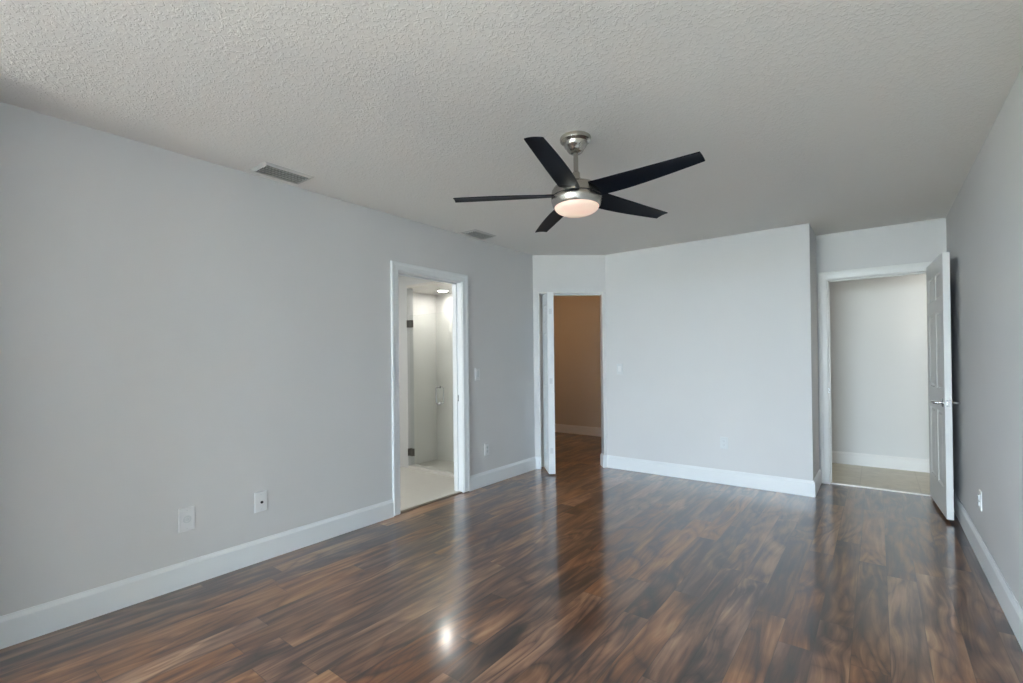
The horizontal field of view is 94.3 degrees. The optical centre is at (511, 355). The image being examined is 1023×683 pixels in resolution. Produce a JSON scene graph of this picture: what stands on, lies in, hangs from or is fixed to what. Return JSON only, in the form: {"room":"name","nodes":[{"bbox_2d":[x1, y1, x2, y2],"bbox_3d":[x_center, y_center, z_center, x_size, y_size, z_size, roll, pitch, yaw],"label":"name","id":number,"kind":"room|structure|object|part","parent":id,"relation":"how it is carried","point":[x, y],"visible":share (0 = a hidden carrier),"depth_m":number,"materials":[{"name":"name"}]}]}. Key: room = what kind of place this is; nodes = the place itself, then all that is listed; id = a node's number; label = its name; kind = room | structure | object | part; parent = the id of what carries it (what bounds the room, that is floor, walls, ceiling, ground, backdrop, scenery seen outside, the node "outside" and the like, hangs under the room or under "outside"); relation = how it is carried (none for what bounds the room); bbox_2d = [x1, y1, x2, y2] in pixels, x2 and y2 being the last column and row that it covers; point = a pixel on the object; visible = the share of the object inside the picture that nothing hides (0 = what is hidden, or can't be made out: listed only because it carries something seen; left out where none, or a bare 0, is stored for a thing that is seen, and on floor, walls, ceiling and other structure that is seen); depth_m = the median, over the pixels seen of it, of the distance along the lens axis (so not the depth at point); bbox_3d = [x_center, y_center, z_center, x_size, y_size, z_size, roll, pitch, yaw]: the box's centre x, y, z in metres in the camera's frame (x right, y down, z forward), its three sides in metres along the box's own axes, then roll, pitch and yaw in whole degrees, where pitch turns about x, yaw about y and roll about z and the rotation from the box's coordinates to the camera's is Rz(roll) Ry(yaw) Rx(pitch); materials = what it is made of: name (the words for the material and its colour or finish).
{"room":"empty bedroom","nodes":[
{"label":"empty bedroom","id":0,"kind":"room"},
{"bbox_2d":[0,102,534,615],"bbox_3d":[-3.316,0.085,0.878,0.120,2.440,11.581,-1,0,38],"label":"wall","id":1,"kind":"structure","parent":0,"point":[178,331],"depth_m":2.70,"materials":[{"name":"grey paint"}]},
{"bbox_2d":[178,506,194,532],"bbox_3d":[-1.832,0.925,2.679,0.010,0.134,0.082,-1,0,38],"label":"cable plate","id":2,"kind":"object","parent":1,"relation":"attached to","point":[186,516],"visible":1,"depth_m":2.68,"materials":[{"name":"white plastic"}]},
{"bbox_2d":[254,490,266,512],"bbox_3d":[-1.581,0.925,2.999,0.016,0.128,0.080,-1,0,38],"label":"plate","id":3,"kind":"object","parent":1,"relation":"attached to","point":[260,498],"visible":1,"depth_m":3.00,"materials":[{"name":"white plastic"}]},
{"bbox_2d":[0,457,535,648],"bbox_3d":[-1.045,1.226,3.688,0.016,0.140,4.321,-1,0,38],"label":"baseboard","id":4,"kind":"structure","parent":1,"relation":"attached to","point":[26,624],"depth_m":2.66,"materials":[{"name":"white wood"}]},
{"bbox_2d":[390,260,469,515],"bbox_3d":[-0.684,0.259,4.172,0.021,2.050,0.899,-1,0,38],"label":"trim","id":5,"kind":"structure","parent":1,"relation":"attached to","point":[395,266],"depth_m":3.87,"materials":[{"name":"white wood"}]},
{"bbox_2d":[401,491,459,510],"bbox_3d":[-0.723,1.301,4.205,0.014,0.031,0.746,-1,0,38],"label":"trim","id":6,"kind":"structure","parent":1,"relation":"attached to","point":[457,491],"depth_m":4.18,"materials":[{"name":"beige wood"}]},
{"bbox_2d":[400,493,461,513],"bbox_3d":[-0.685,1.321,4.177,0.012,0.050,0.746,-1,0,38],"label":"threshold","id":7,"kind":"structure","parent":1,"relation":"in","point":[460,493],"depth_m":4.15,"materials":[{"name":"brown wood"}]},
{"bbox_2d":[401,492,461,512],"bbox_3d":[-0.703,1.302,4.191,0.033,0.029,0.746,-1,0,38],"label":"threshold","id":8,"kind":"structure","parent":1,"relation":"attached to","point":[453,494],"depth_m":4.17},
{"bbox_2d":[475,368,479,379],"bbox_3d":[-0.330,0.182,4.643,0.009,0.119,0.074,-1,0,38],"label":"light switch","id":9,"kind":"object","parent":1,"relation":"attached to","point":[477,370],"visible":1,"depth_m":4.64,"materials":[{"name":"white plastic"}]},
{"bbox_2d":[484,443,488,455],"bbox_3d":[-0.244,0.938,4.739,0.009,0.118,0.073,-1,0,38],"label":"wall outlet","id":10,"kind":"object","parent":1,"relation":"attached to","point":[486,446],"visible":1,"depth_m":4.73,"materials":[{"name":"white plastic"}]},
{"bbox_2d":[398,275,432,467],"bbox_3d":[-1.762,0.092,4.957,2.400,2.440,3.140,-1,0,38],"label":"wall","id":11,"kind":"structure","parent":0,"point":[405,295],"depth_m":5.54,"materials":[{"name":"paint"}]},
{"bbox_2d":[407,281,451,294],"bbox_3d":[-0.675,-0.817,5.497,1.285,0.060,0.654,-1,0,38],"label":"ceiling","id":12,"kind":"structure","parent":0,"point":[430,288],"depth_m":5.49,"materials":[{"name":"white paint"}]},
{"bbox_2d":[413,292,453,463],"bbox_3d":[-0.667,0.134,5.558,1.400,2.540,0.750,-1,0,38],"label":"wall","id":13,"kind":"structure","parent":0,"point":[432,339],"depth_m":6.02,"materials":[{"name":"white tile"}]},
{"bbox_2d":[406,312,448,471],"bbox_3d":[-0.938,0.401,5.320,0.635,1.730,0.124,-1,0,38],"label":"shower door","id":14,"kind":"structure","parent":13,"relation":"attached to","point":[411,452],"depth_m":5.47,"materials":[{"name":"clear glass"}]},
{"bbox_3d":[-0.785,0.438,5.202,0.030,0.210,0.124,-1,0,38],"label":"handle","id":15,"kind":"part","parent":14,"relation":"part of","materials":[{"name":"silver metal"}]},
{"bbox_2d":[408,464,453,476],"bbox_3d":[-0.740,1.295,5.198,1.075,0.055,0.095,-1,0,38],"label":"trim","id":16,"kind":"structure","parent":13,"relation":"attached to","point":[431,470],"depth_m":5.28,"materials":[{"name":"beige tile"}]},
{"bbox_2d":[0,0,1022,254],"bbox_3d":[-1.490,-1.210,0.235,3.830,0.100,12.797,-1,0,38],"label":"ceiling","id":17,"kind":"structure","parent":0,"point":[832,116],"depth_m":2.11,"materials":[{"name":"white paint"}]},
{"bbox_2d":[250,161,313,183],"bbox_3d":[-1.438,-1.134,2.981,0.207,0.017,0.314,-1,0,38],"label":"ceiling vent","id":18,"kind":"object","parent":17,"relation":"in","point":[265,168],"visible":1,"depth_m":2.95,"materials":[{"name":"metal"}]},
{"bbox_2d":[461,229,495,238],"bbox_3d":[-0.309,-1.138,4.487,0.190,0.017,0.310,-1,0,38],"label":"ceiling vent","id":19,"kind":"object","parent":17,"relation":"in","point":[476,233],"visible":1,"depth_m":4.45,"materials":[{"name":"metal"}]},
{"bbox_2d":[453,131,704,232],"bbox_3d":[0.368,-0.957,2.490,1.234,0.419,1.274,-1,0,38],"label":"ceiling fan","id":20,"kind":"object","parent":17,"relation":"hanging from","point":[573,196],"visible":1,"depth_m":2.42,"materials":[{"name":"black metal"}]},
{"bbox_3d":[-0.034,-0.850,2.548,0.555,0.034,0.121,-1,0,2],"label":"blade","id":21,"kind":"part","parent":20,"relation":"part of","materials":[{"name":"black wood"}]},
{"bbox_3d":[0.253,-0.842,2.891,0.120,0.049,0.555,-1,0,-16],"label":"blade","id":22,"kind":"part","parent":20,"relation":"part of","materials":[{"name":"black wood"}]},
{"bbox_3d":[0.203,-0.863,2.171,0.120,0.043,0.556,-1,0,20],"label":"blade","id":23,"kind":"part","parent":20,"relation":"part of","materials":[{"name":"black wood"}]},
{"bbox_3d":[0.667,-0.854,2.724,0.555,0.046,0.119,0,0,-34],"label":"blade","id":24,"kind":"part","parent":20,"relation":"part of","materials":[{"name":"black wood"}]},
{"bbox_3d":[0.635,-0.863,2.279,0.557,0.041,0.124,-1,0,38],"label":"blade","id":25,"kind":"part","parent":20,"relation":"part of","materials":[{"name":"black wood"}]},
{"bbox_2d":[0,432,1022,682],"bbox_3d":[-1.442,1.332,0.957,7.520,0.106,13.990,-1,0,38],"label":"floor","id":26,"kind":"structure","parent":0,"point":[585,571],"depth_m":2.48,"materials":[{"name":"brown wood"}]},
{"bbox_2d":[533,255,606,456],"bbox_3d":[0.669,0.069,5.492,0.836,2.440,0.120,-1,0,-3],"label":"wall","id":27,"kind":"structure","parent":0,"point":[551,273],"depth_m":5.44,"materials":[{"name":"grey paint"}]},
{"bbox_2d":[542,292,554,473],"bbox_3d":[0.413,0.297,5.280,0.071,1.958,0.348,-1,0,-5],"label":"door","id":28,"kind":"structure","parent":27,"relation":"in","point":[547,298],"depth_m":5.11,"materials":[{"name":"white wood"}]},
{"bbox_2d":[535,453,606,468],"bbox_3d":[0.682,1.217,5.477,0.836,0.140,0.136,-1,0,-3],"label":"baseboard","id":29,"kind":"structure","parent":27,"relation":"attached to","point":[603,458],"depth_m":5.43,"materials":[{"name":"white wood"}]},
{"bbox_2d":[538,292,604,466],"bbox_3d":[0.686,0.279,5.490,0.749,2.014,0.123,-1,0,-3],"label":"trim","id":30,"kind":"structure","parent":27,"relation":"attached to","point":[541,415],"depth_m":5.50,"materials":[{"name":"white paint"}]},
{"bbox_2d":[553,295,600,427],"bbox_3d":[0.963,0.071,6.461,3.120,2.440,2.570,-1,0,38],"label":"wall","id":31,"kind":"structure","parent":0,"point":[577,366],"depth_m":7.83,"materials":[{"name":"paint"}]},
{"bbox_2d":[539,293,600,295],"bbox_3d":[0.676,-0.706,5.495,0.727,0.020,0.025,-1,0,-3],"label":"trim","id":32,"kind":"structure","parent":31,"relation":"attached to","point":[580,294],"depth_m":5.49,"materials":[{"name":"white wood"}]},
{"bbox_2d":[555,424,820,496],"bbox_3d":[1.469,1.212,6.036,4.173,0.140,2.390,-1,0,38],"label":"baseboard","id":33,"kind":"structure","parent":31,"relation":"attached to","point":[809,488],"depth_m":4.76,"materials":[{"name":"white wood"}]},
{"bbox_2d":[605,223,814,480],"bbox_3d":[1.919,0.051,4.890,2.001,2.440,0.120,-1,0,38],"label":"wall","id":34,"kind":"structure","parent":0,"point":[712,339],"depth_m":4.72,"materials":[{"name":"grey paint"}]},
{"bbox_2d":[617,364,622,373],"bbox_3d":[1.218,0.152,5.349,0.074,0.119,0.009,-1,0,38],"label":"light switch","id":35,"kind":"object","parent":34,"relation":"attached to","point":[619,366],"visible":1,"depth_m":5.34,"materials":[{"name":"grey plastic"}]},
{"bbox_2d":[811,227,818,475],"bbox_3d":[2.875,0.038,4.590,0.120,2.440,0.573,-1,0,38],"label":"wall","id":36,"kind":"structure","parent":0,"point":[813,236],"depth_m":4.49,"materials":[{"name":"grey paint"}]},
{"bbox_2d":[816,218,946,483],"bbox_3d":[3.929,0.028,4.773,3.640,2.440,1.243,-1,0,38],"label":"wall","id":37,"kind":"structure","parent":0,"point":[879,347],"depth_m":5.19,"materials":[{"name":"paint"}]},
{"bbox_2d":[818,261,932,483],"bbox_3d":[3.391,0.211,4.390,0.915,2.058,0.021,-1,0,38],"label":"trim","id":38,"kind":"structure","parent":37,"relation":"attached to","point":[822,277],"depth_m":4.63,"materials":[{"name":"white paint"}]},
{"bbox_2d":[830,482,930,495],"bbox_3d":[3.445,1.271,4.437,0.798,0.061,0.041,-1,0,38],"label":"threshold","id":39,"kind":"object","parent":37,"relation":"attached to","point":[869,487],"depth_m":4.42,"materials":[{"name":"white wood"}]},
{"bbox_2d":[832,451,929,472],"bbox_3d":[4.243,1.175,5.157,3.400,0.140,0.016,-1,0,38],"label":"baseboard","id":40,"kind":"structure","parent":37,"relation":"attached to","point":[871,460],"depth_m":5.26,"materials":[{"name":"white paint"}]},
{"bbox_2d":[926,252,959,519],"bbox_3d":[3.467,0.225,3.849,0.170,1.992,0.780,-1,0,34],"label":"door","id":41,"kind":"structure","parent":37,"relation":"in","point":[940,402],"depth_m":3.68,"materials":[{"name":"white paint"}]},
{"bbox_3d":[3.269,0.358,3.649,0.065,0.064,0.149,-1,0,34],"label":"handle","id":42,"kind":"part","parent":41,"relation":"part of","materials":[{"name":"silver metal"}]},
{"bbox_3d":[3.355,0.357,3.589,0.065,0.064,0.149,-1,0,34],"label":"handle","id":43,"kind":"part","parent":41,"relation":"part of","materials":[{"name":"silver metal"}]},
{"bbox_2d":[946,66,1022,609],"bbox_3d":[-0.007,0.037,-0.906,0.120,2.440,12.797,-1,0,38],"label":"wall","id":44,"kind":"structure","parent":0,"point":[984,222],"depth_m":2.52,"materials":[{"name":"grey paint"}]},
{"bbox_2d":[977,489,981,510],"bbox_3d":[2.841,0.878,2.881,0.014,0.118,0.073,-1,0,38],"label":"wall outlet","id":45,"kind":"object","parent":44,"relation":"attached to","point":[979,496],"visible":1,"depth_m":2.86,"materials":[{"name":"white plastic"}]},
{"bbox_3d":[2.845,0.878,2.879,0.006,0.118,0.073,-1,0,38],"label":"plate","id":46,"kind":"part","parent":45,"relation":"part of","materials":[{"name":"white plastic"}]},
{"bbox_2d":[954,490,1022,650],"bbox_3d":[-0.048,1.187,-0.871,0.016,0.140,12.557,-1,0,38],"label":"baseboard","id":47,"kind":"structure","parent":44,"relation":"attached to","point":[1010,606],"depth_m":2.51,"materials":[{"name":"white wood"}]}
]}

